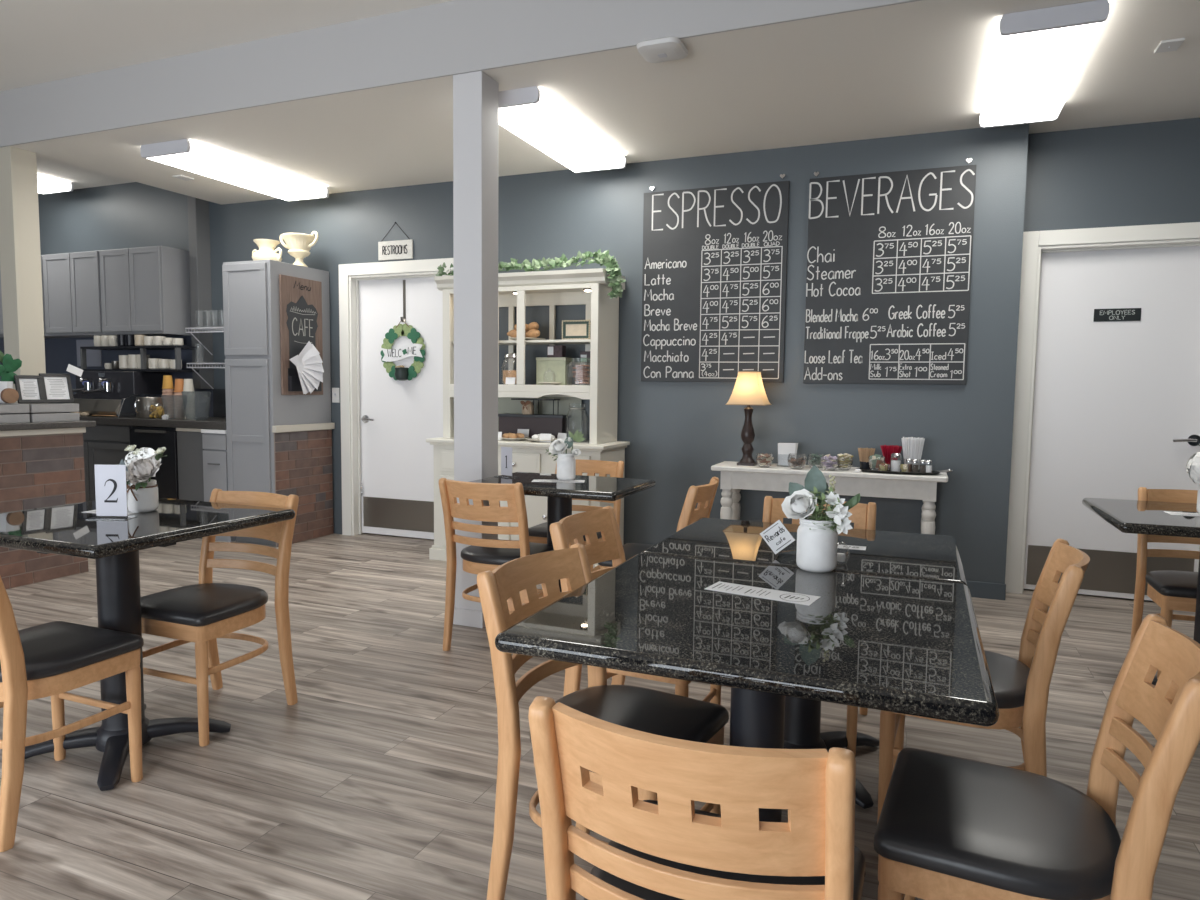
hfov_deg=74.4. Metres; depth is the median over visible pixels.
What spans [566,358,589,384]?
cookie jar
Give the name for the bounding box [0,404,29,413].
drawer box
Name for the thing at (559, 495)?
cafe table
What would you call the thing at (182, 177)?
ceiling plate
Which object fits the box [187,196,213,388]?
trim
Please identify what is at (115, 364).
mug
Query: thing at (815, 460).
glass bowl
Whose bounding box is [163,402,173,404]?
paper cup
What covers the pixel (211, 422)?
countertop
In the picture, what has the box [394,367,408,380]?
pot
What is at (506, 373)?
glass canister
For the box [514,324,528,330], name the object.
croissant
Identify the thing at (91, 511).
paper slip
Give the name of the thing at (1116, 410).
door
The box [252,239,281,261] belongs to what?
urn
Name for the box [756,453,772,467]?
glass bowl
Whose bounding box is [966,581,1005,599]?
baseboard
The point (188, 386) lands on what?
paper cup
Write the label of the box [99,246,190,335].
upper cabinet
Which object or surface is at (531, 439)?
serving plate
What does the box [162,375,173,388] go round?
paper cup
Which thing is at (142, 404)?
pitcher
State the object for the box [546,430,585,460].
flower bouquet
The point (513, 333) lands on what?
croissant
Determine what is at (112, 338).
mug
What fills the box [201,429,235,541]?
base cabinet
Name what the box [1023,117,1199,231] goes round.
wall
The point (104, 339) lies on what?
mug
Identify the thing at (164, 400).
paper cup
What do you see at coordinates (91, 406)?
drip tray
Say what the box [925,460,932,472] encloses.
shaker
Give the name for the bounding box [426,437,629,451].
countertop
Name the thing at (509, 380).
price card
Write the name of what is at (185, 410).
paper cup
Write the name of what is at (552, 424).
display
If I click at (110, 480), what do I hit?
number card
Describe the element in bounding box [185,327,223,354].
wire shelf
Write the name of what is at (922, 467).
shaker
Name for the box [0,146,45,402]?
column
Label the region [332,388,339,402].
light switch
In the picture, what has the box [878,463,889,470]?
bowl
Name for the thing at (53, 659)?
dining chair
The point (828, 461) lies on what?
glass bowl
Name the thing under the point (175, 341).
mug
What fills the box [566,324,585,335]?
picture
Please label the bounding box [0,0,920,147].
beam
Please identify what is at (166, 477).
mini fridge
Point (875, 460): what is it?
bowl
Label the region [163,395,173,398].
paper cup
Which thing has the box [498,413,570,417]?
shelf
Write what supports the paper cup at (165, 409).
on the paper cup
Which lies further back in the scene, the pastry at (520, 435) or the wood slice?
the pastry at (520, 435)
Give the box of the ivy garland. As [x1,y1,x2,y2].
[436,249,625,298]
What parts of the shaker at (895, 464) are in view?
lid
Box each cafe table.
[0,498,294,790]
[469,472,655,591]
[495,554,998,876]
[641,518,966,808]
[1082,498,1199,684]
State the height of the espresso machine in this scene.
0.400 m
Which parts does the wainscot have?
cap moulding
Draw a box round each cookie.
[532,435,538,439]
[575,377,589,379]
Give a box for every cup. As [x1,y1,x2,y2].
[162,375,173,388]
[162,389,173,391]
[162,392,173,394]
[162,399,173,401]
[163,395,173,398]
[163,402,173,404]
[163,405,174,407]
[164,408,173,411]
[174,379,183,391]
[174,392,182,395]
[175,405,183,408]
[183,379,193,391]
[183,392,194,395]
[183,396,194,398]
[183,399,194,401]
[183,402,194,405]
[183,406,194,408]
[183,412,194,414]
[184,409,195,411]
[184,415,194,418]
[860,461,871,469]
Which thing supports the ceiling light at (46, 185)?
attached to the ceiling at (923, 66)
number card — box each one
[87,465,134,519]
[494,447,517,477]
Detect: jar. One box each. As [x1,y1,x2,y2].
[126,480,158,512]
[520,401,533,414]
[557,452,575,479]
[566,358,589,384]
[567,403,588,441]
[796,515,837,571]
[1196,483,1199,512]
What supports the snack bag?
on the countertop at (211, 422)
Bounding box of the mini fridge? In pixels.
[130,426,197,498]
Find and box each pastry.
[509,433,516,437]
[517,433,524,437]
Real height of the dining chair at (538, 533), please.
0.841 m
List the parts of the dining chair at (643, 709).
leg, backrest, leg, seat frame, seat, leg, rail, leg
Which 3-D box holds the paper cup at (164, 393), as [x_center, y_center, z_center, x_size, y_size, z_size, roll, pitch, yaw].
[-3.731,-0.530,6.831,0.100,0.115,0.098,2,5,22]
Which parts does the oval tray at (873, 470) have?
tray handle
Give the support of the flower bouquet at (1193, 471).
in the mason jar at (1198, 493)
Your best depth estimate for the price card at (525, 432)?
5.77 m
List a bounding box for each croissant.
[507,329,516,337]
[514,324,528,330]
[525,329,539,337]
[528,322,538,329]
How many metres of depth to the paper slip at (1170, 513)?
3.25 m
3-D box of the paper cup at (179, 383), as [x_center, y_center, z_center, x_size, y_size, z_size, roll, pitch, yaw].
[-3.616,-0.555,6.805,0.100,0.115,0.098,2,5,22]
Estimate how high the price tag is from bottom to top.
0.086 m
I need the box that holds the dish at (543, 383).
[537,382,561,384]
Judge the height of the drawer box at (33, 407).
0.053 m
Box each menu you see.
[14,375,44,402]
[39,373,73,402]
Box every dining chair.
[0,576,143,851]
[141,488,298,746]
[439,478,558,650]
[477,543,728,899]
[528,459,623,571]
[528,696,864,899]
[550,506,720,704]
[598,477,718,568]
[762,496,876,755]
[873,614,1199,899]
[877,538,1089,823]
[1130,487,1199,678]
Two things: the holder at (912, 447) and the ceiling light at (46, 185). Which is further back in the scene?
the ceiling light at (46, 185)
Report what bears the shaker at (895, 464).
on the oval tray at (873, 470)
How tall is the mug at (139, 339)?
0.100 m
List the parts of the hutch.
drawer, cupboard door, panel, cupboard door, drawer, frame, crown moulding, cupboard door, panel, frame, drawer, cupboard door, panel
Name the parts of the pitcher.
handle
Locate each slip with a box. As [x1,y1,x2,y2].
[84,510,138,514]
[532,479,584,482]
[705,582,819,605]
[1163,511,1199,516]
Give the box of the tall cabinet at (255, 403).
[222,260,330,545]
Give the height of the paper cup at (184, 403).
0.115 m
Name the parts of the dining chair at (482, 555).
leg, seat frame, backrest, seat, leg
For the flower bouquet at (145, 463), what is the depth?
2.88 m
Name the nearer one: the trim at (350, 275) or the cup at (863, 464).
the cup at (863, 464)
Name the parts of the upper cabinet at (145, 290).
door, door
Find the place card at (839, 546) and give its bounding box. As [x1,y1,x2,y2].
[837,545,865,549]
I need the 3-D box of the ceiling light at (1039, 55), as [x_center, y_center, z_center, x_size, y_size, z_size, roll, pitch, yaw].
[2.096,-1.815,3.829,0.394,0.081,1.284,2,5,22]
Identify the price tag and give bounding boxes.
[66,364,82,376]
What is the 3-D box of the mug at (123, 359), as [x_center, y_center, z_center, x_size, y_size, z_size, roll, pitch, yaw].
[-4.289,-0.793,7.158,0.110,0.125,0.108,2,5,22]
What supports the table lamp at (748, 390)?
on the side table at (734, 477)
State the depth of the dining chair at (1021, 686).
2.12 m
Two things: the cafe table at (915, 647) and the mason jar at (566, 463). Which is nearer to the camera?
the cafe table at (915, 647)
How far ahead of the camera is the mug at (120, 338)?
7.11 m
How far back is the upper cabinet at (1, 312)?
7.69 m
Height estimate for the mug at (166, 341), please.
0.070 m
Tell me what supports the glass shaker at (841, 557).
on the cafe table at (930, 557)
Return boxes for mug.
[93,336,101,345]
[101,335,108,345]
[104,363,111,368]
[108,335,117,345]
[111,361,119,368]
[117,335,124,345]
[119,355,128,368]
[125,334,134,345]
[128,355,137,368]
[134,335,146,345]
[137,355,149,368]
[144,336,153,345]
[148,358,158,368]
[153,336,165,345]
[158,359,171,368]
[163,338,171,345]
[170,360,181,368]
[172,338,182,345]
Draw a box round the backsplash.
[0,336,213,416]
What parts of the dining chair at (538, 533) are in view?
seat, seat frame, backrest, leg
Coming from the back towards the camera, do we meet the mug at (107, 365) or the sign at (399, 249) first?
the mug at (107, 365)
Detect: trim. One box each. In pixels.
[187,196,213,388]
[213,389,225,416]
[338,258,453,535]
[1005,222,1199,593]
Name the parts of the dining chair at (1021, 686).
leg, rail, leg, seat frame, seat, leg, leg, backrest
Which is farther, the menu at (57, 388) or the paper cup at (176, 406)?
the paper cup at (176, 406)
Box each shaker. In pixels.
[837,543,848,563]
[890,453,900,471]
[906,459,912,471]
[912,459,918,471]
[919,460,926,471]
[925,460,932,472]
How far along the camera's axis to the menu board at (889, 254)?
4.95 m
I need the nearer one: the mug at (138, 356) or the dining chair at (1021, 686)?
the dining chair at (1021, 686)
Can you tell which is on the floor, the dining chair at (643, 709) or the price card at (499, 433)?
the dining chair at (643, 709)
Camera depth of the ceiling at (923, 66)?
4.34 m
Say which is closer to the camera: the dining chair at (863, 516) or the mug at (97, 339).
the dining chair at (863, 516)
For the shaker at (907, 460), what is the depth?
4.74 m
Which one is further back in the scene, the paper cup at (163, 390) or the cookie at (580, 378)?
the paper cup at (163, 390)
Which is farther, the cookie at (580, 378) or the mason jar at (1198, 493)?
the cookie at (580, 378)
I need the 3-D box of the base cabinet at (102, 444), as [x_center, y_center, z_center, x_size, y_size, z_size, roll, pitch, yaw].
[-4.428,0.198,7.255,1.190,0.905,0.620,2,5,22]
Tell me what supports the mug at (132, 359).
on the shelf at (177, 348)
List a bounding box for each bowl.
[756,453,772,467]
[787,453,806,468]
[807,453,824,466]
[820,454,838,470]
[836,453,853,470]
[868,454,884,469]
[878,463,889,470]
[899,464,908,471]
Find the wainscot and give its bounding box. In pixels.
[272,423,334,546]
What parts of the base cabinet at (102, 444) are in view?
door, drawer, door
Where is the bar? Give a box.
[0,420,95,588]
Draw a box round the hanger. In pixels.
[400,280,405,321]
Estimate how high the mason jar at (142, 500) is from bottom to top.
0.112 m
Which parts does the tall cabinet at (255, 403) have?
door, door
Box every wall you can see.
[0,124,1028,583]
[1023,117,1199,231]
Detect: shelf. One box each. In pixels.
[80,345,198,371]
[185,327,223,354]
[186,363,224,388]
[452,339,590,344]
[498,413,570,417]
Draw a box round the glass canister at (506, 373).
[501,353,525,384]
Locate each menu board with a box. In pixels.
[641,174,789,382]
[803,158,976,384]
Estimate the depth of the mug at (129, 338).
7.08 m
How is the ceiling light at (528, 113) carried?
attached to the ceiling at (923, 66)
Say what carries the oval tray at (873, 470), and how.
on the side table at (734, 477)
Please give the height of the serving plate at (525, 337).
0.018 m
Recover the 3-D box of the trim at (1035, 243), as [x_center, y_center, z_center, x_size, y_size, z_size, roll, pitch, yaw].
[3.159,-0.201,4.835,1.152,2.255,0.222,2,5,22]
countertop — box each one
[79,414,225,429]
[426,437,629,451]
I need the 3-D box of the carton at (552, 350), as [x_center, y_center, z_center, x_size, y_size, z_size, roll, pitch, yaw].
[-0.311,-0.703,5.645,0.120,0.085,0.062,2,5,22]
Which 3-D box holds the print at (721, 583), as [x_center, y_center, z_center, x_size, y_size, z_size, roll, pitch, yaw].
[0.404,0.356,1.978,0.242,0.001,0.074,3,5,32]
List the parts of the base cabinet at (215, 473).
drawer, drawer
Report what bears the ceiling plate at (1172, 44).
attached to the ceiling at (923, 66)
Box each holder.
[777,443,797,466]
[858,448,874,469]
[880,445,901,466]
[901,437,924,468]
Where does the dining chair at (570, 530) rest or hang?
on the floor
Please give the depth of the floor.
2.75 m
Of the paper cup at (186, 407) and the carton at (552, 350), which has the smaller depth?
the carton at (552, 350)
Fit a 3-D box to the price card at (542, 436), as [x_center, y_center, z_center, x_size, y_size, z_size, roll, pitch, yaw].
[-0.378,-0.084,5.481,0.080,0.059,0.017,2,5,13]
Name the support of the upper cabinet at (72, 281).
attached to the wall at (675, 432)
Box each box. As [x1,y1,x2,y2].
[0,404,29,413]
[0,413,29,423]
[2,403,78,412]
[14,412,79,421]
[536,357,572,384]
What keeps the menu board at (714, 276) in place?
attached to the wall at (675, 432)
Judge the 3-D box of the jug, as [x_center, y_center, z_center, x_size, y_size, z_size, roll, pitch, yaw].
[-3.327,-0.368,6.560,0.214,0.235,0.170,2,5,22]
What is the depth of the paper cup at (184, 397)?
6.74 m
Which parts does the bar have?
cap moulding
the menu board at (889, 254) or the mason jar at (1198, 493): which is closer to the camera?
the mason jar at (1198, 493)
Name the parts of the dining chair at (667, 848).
leg, backrest, seat, leg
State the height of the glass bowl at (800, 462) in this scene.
0.095 m
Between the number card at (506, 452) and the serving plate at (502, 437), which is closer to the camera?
the number card at (506, 452)
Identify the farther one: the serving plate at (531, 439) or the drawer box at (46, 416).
the serving plate at (531, 439)
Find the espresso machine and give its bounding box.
[72,371,168,416]
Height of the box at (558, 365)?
0.195 m
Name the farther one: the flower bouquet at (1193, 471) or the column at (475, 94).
the column at (475, 94)
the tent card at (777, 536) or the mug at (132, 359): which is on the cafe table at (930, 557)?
the tent card at (777, 536)
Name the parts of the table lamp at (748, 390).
shade trim, lamp shade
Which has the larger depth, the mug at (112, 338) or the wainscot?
the mug at (112, 338)
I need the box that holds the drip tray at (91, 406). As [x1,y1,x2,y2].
[74,399,120,414]
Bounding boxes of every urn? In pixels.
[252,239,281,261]
[279,231,318,266]
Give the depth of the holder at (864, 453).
4.89 m
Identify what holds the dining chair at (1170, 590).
on the floor
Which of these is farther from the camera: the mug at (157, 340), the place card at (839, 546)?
the mug at (157, 340)
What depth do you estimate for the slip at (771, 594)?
1.97 m
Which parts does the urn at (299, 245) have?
handle, handle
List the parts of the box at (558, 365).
box lid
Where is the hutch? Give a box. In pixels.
[426,268,629,567]
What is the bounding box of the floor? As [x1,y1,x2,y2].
[0,533,1199,899]
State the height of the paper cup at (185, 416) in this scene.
0.115 m
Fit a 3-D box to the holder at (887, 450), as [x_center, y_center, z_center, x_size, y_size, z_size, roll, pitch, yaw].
[1.816,0.048,4.937,0.134,0.155,0.131,2,5,22]
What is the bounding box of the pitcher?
[135,397,162,417]
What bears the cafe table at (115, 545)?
on the floor
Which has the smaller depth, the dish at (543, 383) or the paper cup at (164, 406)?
the dish at (543, 383)
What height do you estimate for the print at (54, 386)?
0.110 m
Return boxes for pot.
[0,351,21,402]
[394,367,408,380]
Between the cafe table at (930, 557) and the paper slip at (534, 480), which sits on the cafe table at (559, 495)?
the paper slip at (534, 480)
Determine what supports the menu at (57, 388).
on the drawer box at (33, 407)
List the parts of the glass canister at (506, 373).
lid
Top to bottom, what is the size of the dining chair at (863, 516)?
0.841 m
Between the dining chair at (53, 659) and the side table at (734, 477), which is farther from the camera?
the side table at (734, 477)
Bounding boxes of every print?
[23,382,36,396]
[47,379,65,394]
[713,583,809,601]
[763,523,790,550]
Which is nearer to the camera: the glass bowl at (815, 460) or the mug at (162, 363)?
the glass bowl at (815, 460)
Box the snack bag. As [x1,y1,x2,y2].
[148,403,169,418]
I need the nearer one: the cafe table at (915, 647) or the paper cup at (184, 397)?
the cafe table at (915, 647)
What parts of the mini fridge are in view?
door handle, fridge door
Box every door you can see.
[359,277,442,538]
[1024,246,1199,600]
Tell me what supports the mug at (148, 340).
on the shelf at (177, 348)
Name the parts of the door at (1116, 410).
kick plate, handle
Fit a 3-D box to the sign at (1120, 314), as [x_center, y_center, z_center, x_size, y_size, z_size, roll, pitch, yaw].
[3.132,-0.819,4.792,0.244,0.076,0.008,2,5,22]
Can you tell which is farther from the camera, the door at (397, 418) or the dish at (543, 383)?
the door at (397, 418)
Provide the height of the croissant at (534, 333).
0.064 m
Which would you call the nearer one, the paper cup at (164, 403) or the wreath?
the wreath
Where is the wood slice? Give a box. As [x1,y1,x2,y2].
[0,388,18,402]
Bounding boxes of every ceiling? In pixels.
[0,0,453,193]
[12,0,1199,204]
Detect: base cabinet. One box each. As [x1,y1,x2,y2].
[83,424,131,501]
[176,428,222,538]
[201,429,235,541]
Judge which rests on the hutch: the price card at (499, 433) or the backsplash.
the price card at (499, 433)
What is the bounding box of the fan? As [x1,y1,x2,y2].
[289,341,323,393]
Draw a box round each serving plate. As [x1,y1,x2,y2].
[501,437,528,439]
[510,337,545,339]
[527,438,556,441]
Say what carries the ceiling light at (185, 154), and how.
attached to the ceiling at (923, 66)
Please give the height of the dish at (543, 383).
0.018 m
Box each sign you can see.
[279,274,322,394]
[378,222,412,260]
[1093,308,1140,321]
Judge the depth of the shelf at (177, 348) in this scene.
7.00 m
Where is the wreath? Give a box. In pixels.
[381,321,424,380]
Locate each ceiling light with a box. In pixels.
[37,174,73,194]
[140,139,328,201]
[498,86,625,172]
[979,0,1109,127]
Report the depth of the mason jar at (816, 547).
2.20 m
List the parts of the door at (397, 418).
handle, kick plate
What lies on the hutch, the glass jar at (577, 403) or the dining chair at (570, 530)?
the glass jar at (577, 403)
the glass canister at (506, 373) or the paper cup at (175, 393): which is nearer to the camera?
the glass canister at (506, 373)
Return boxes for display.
[498,398,570,437]
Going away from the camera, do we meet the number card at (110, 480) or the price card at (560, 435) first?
the number card at (110, 480)
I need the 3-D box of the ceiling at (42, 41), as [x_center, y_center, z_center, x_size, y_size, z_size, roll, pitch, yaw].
[-2.043,-2.220,2.992,13.200,0.190,7.700,2,5,22]
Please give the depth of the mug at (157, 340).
6.94 m
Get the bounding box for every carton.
[547,345,565,356]
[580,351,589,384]
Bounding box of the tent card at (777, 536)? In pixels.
[760,520,796,554]
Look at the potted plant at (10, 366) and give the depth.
4.97 m
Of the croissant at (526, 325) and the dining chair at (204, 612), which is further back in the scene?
the croissant at (526, 325)
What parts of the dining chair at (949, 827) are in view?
leg, leg, seat frame, seat, leg, leg, backrest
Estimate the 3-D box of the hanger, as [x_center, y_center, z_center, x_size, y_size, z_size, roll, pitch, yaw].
[-1.600,-1.210,6.423,0.024,0.341,0.042,2,5,22]
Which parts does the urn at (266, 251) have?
handle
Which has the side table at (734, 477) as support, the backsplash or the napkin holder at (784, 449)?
the napkin holder at (784, 449)
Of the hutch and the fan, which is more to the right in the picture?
the hutch
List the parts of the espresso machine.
steam knob, steam knob, leg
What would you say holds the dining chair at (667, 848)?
on the floor
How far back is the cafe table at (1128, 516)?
3.18 m
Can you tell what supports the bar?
on the floor
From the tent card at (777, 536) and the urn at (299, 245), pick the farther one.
the urn at (299, 245)
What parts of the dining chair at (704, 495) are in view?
seat, leg, backrest, leg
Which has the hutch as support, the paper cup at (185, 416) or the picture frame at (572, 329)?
the picture frame at (572, 329)
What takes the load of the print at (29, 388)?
attached to the menu at (29, 389)
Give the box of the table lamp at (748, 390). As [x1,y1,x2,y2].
[725,371,770,465]
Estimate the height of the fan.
0.426 m
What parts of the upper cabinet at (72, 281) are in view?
door, door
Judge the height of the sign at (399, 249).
0.296 m
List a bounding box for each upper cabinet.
[0,255,70,338]
[43,250,107,337]
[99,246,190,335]
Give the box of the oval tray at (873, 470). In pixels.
[856,468,952,474]
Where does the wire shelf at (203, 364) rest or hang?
attached to the wall at (675, 432)
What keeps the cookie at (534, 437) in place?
on the serving plate at (531, 439)
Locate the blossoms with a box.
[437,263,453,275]
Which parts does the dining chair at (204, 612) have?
rail, leg, seat frame, seat, leg, backrest, leg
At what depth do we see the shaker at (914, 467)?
4.71 m
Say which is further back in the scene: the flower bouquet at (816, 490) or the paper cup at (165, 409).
the paper cup at (165, 409)
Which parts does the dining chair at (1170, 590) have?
leg, leg, seat frame, seat, backrest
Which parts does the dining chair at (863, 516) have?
leg, backrest, leg, leg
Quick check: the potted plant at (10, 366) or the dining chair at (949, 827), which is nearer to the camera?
the dining chair at (949, 827)
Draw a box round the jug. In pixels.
[182,391,210,419]
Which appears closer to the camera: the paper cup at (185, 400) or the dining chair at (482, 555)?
the dining chair at (482, 555)
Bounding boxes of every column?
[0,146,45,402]
[453,71,498,627]
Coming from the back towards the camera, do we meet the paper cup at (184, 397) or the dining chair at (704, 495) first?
the paper cup at (184, 397)
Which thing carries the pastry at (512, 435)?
on the serving plate at (502, 437)
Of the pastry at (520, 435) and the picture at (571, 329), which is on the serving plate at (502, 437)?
the pastry at (520, 435)
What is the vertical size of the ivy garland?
0.348 m
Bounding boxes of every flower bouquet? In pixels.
[116,445,166,490]
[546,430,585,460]
[781,465,859,533]
[1185,444,1199,483]
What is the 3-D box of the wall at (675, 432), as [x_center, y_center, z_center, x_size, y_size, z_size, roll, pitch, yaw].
[-2.146,-0.886,6.734,10.122,3.200,0.250,2,5,22]
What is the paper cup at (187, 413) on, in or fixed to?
on the paper cup at (185, 416)
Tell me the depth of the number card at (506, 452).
4.09 m
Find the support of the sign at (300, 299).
attached to the tall cabinet at (255, 403)
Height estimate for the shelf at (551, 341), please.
0.017 m
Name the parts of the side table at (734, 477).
turned leg, turned leg, turned leg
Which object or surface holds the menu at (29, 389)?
on the drawer box at (33, 407)
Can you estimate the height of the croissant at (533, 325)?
0.064 m
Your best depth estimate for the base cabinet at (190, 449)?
6.46 m
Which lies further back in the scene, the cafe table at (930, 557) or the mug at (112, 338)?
the mug at (112, 338)
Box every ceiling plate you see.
[172,175,193,180]
[1154,38,1184,52]
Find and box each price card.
[498,432,501,439]
[505,377,515,383]
[517,429,528,436]
[540,434,550,441]
[557,433,566,438]
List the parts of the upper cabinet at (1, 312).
door, door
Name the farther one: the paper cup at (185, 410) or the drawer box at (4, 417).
the paper cup at (185, 410)
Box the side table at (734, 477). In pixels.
[711,461,947,534]
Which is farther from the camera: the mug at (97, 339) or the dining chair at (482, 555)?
the mug at (97, 339)
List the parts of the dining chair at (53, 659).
leg, leg, seat frame, seat, rail, leg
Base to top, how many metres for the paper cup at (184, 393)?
0.115 m
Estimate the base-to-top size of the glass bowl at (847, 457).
0.106 m
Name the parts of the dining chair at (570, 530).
leg, backrest, leg, seat frame, leg, rail, leg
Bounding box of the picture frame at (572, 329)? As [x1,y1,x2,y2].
[562,320,589,339]
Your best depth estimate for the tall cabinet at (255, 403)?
6.15 m
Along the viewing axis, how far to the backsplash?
7.62 m
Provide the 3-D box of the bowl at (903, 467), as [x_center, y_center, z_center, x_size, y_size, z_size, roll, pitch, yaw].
[1.806,0.111,4.695,0.056,0.055,0.056,2,5,22]

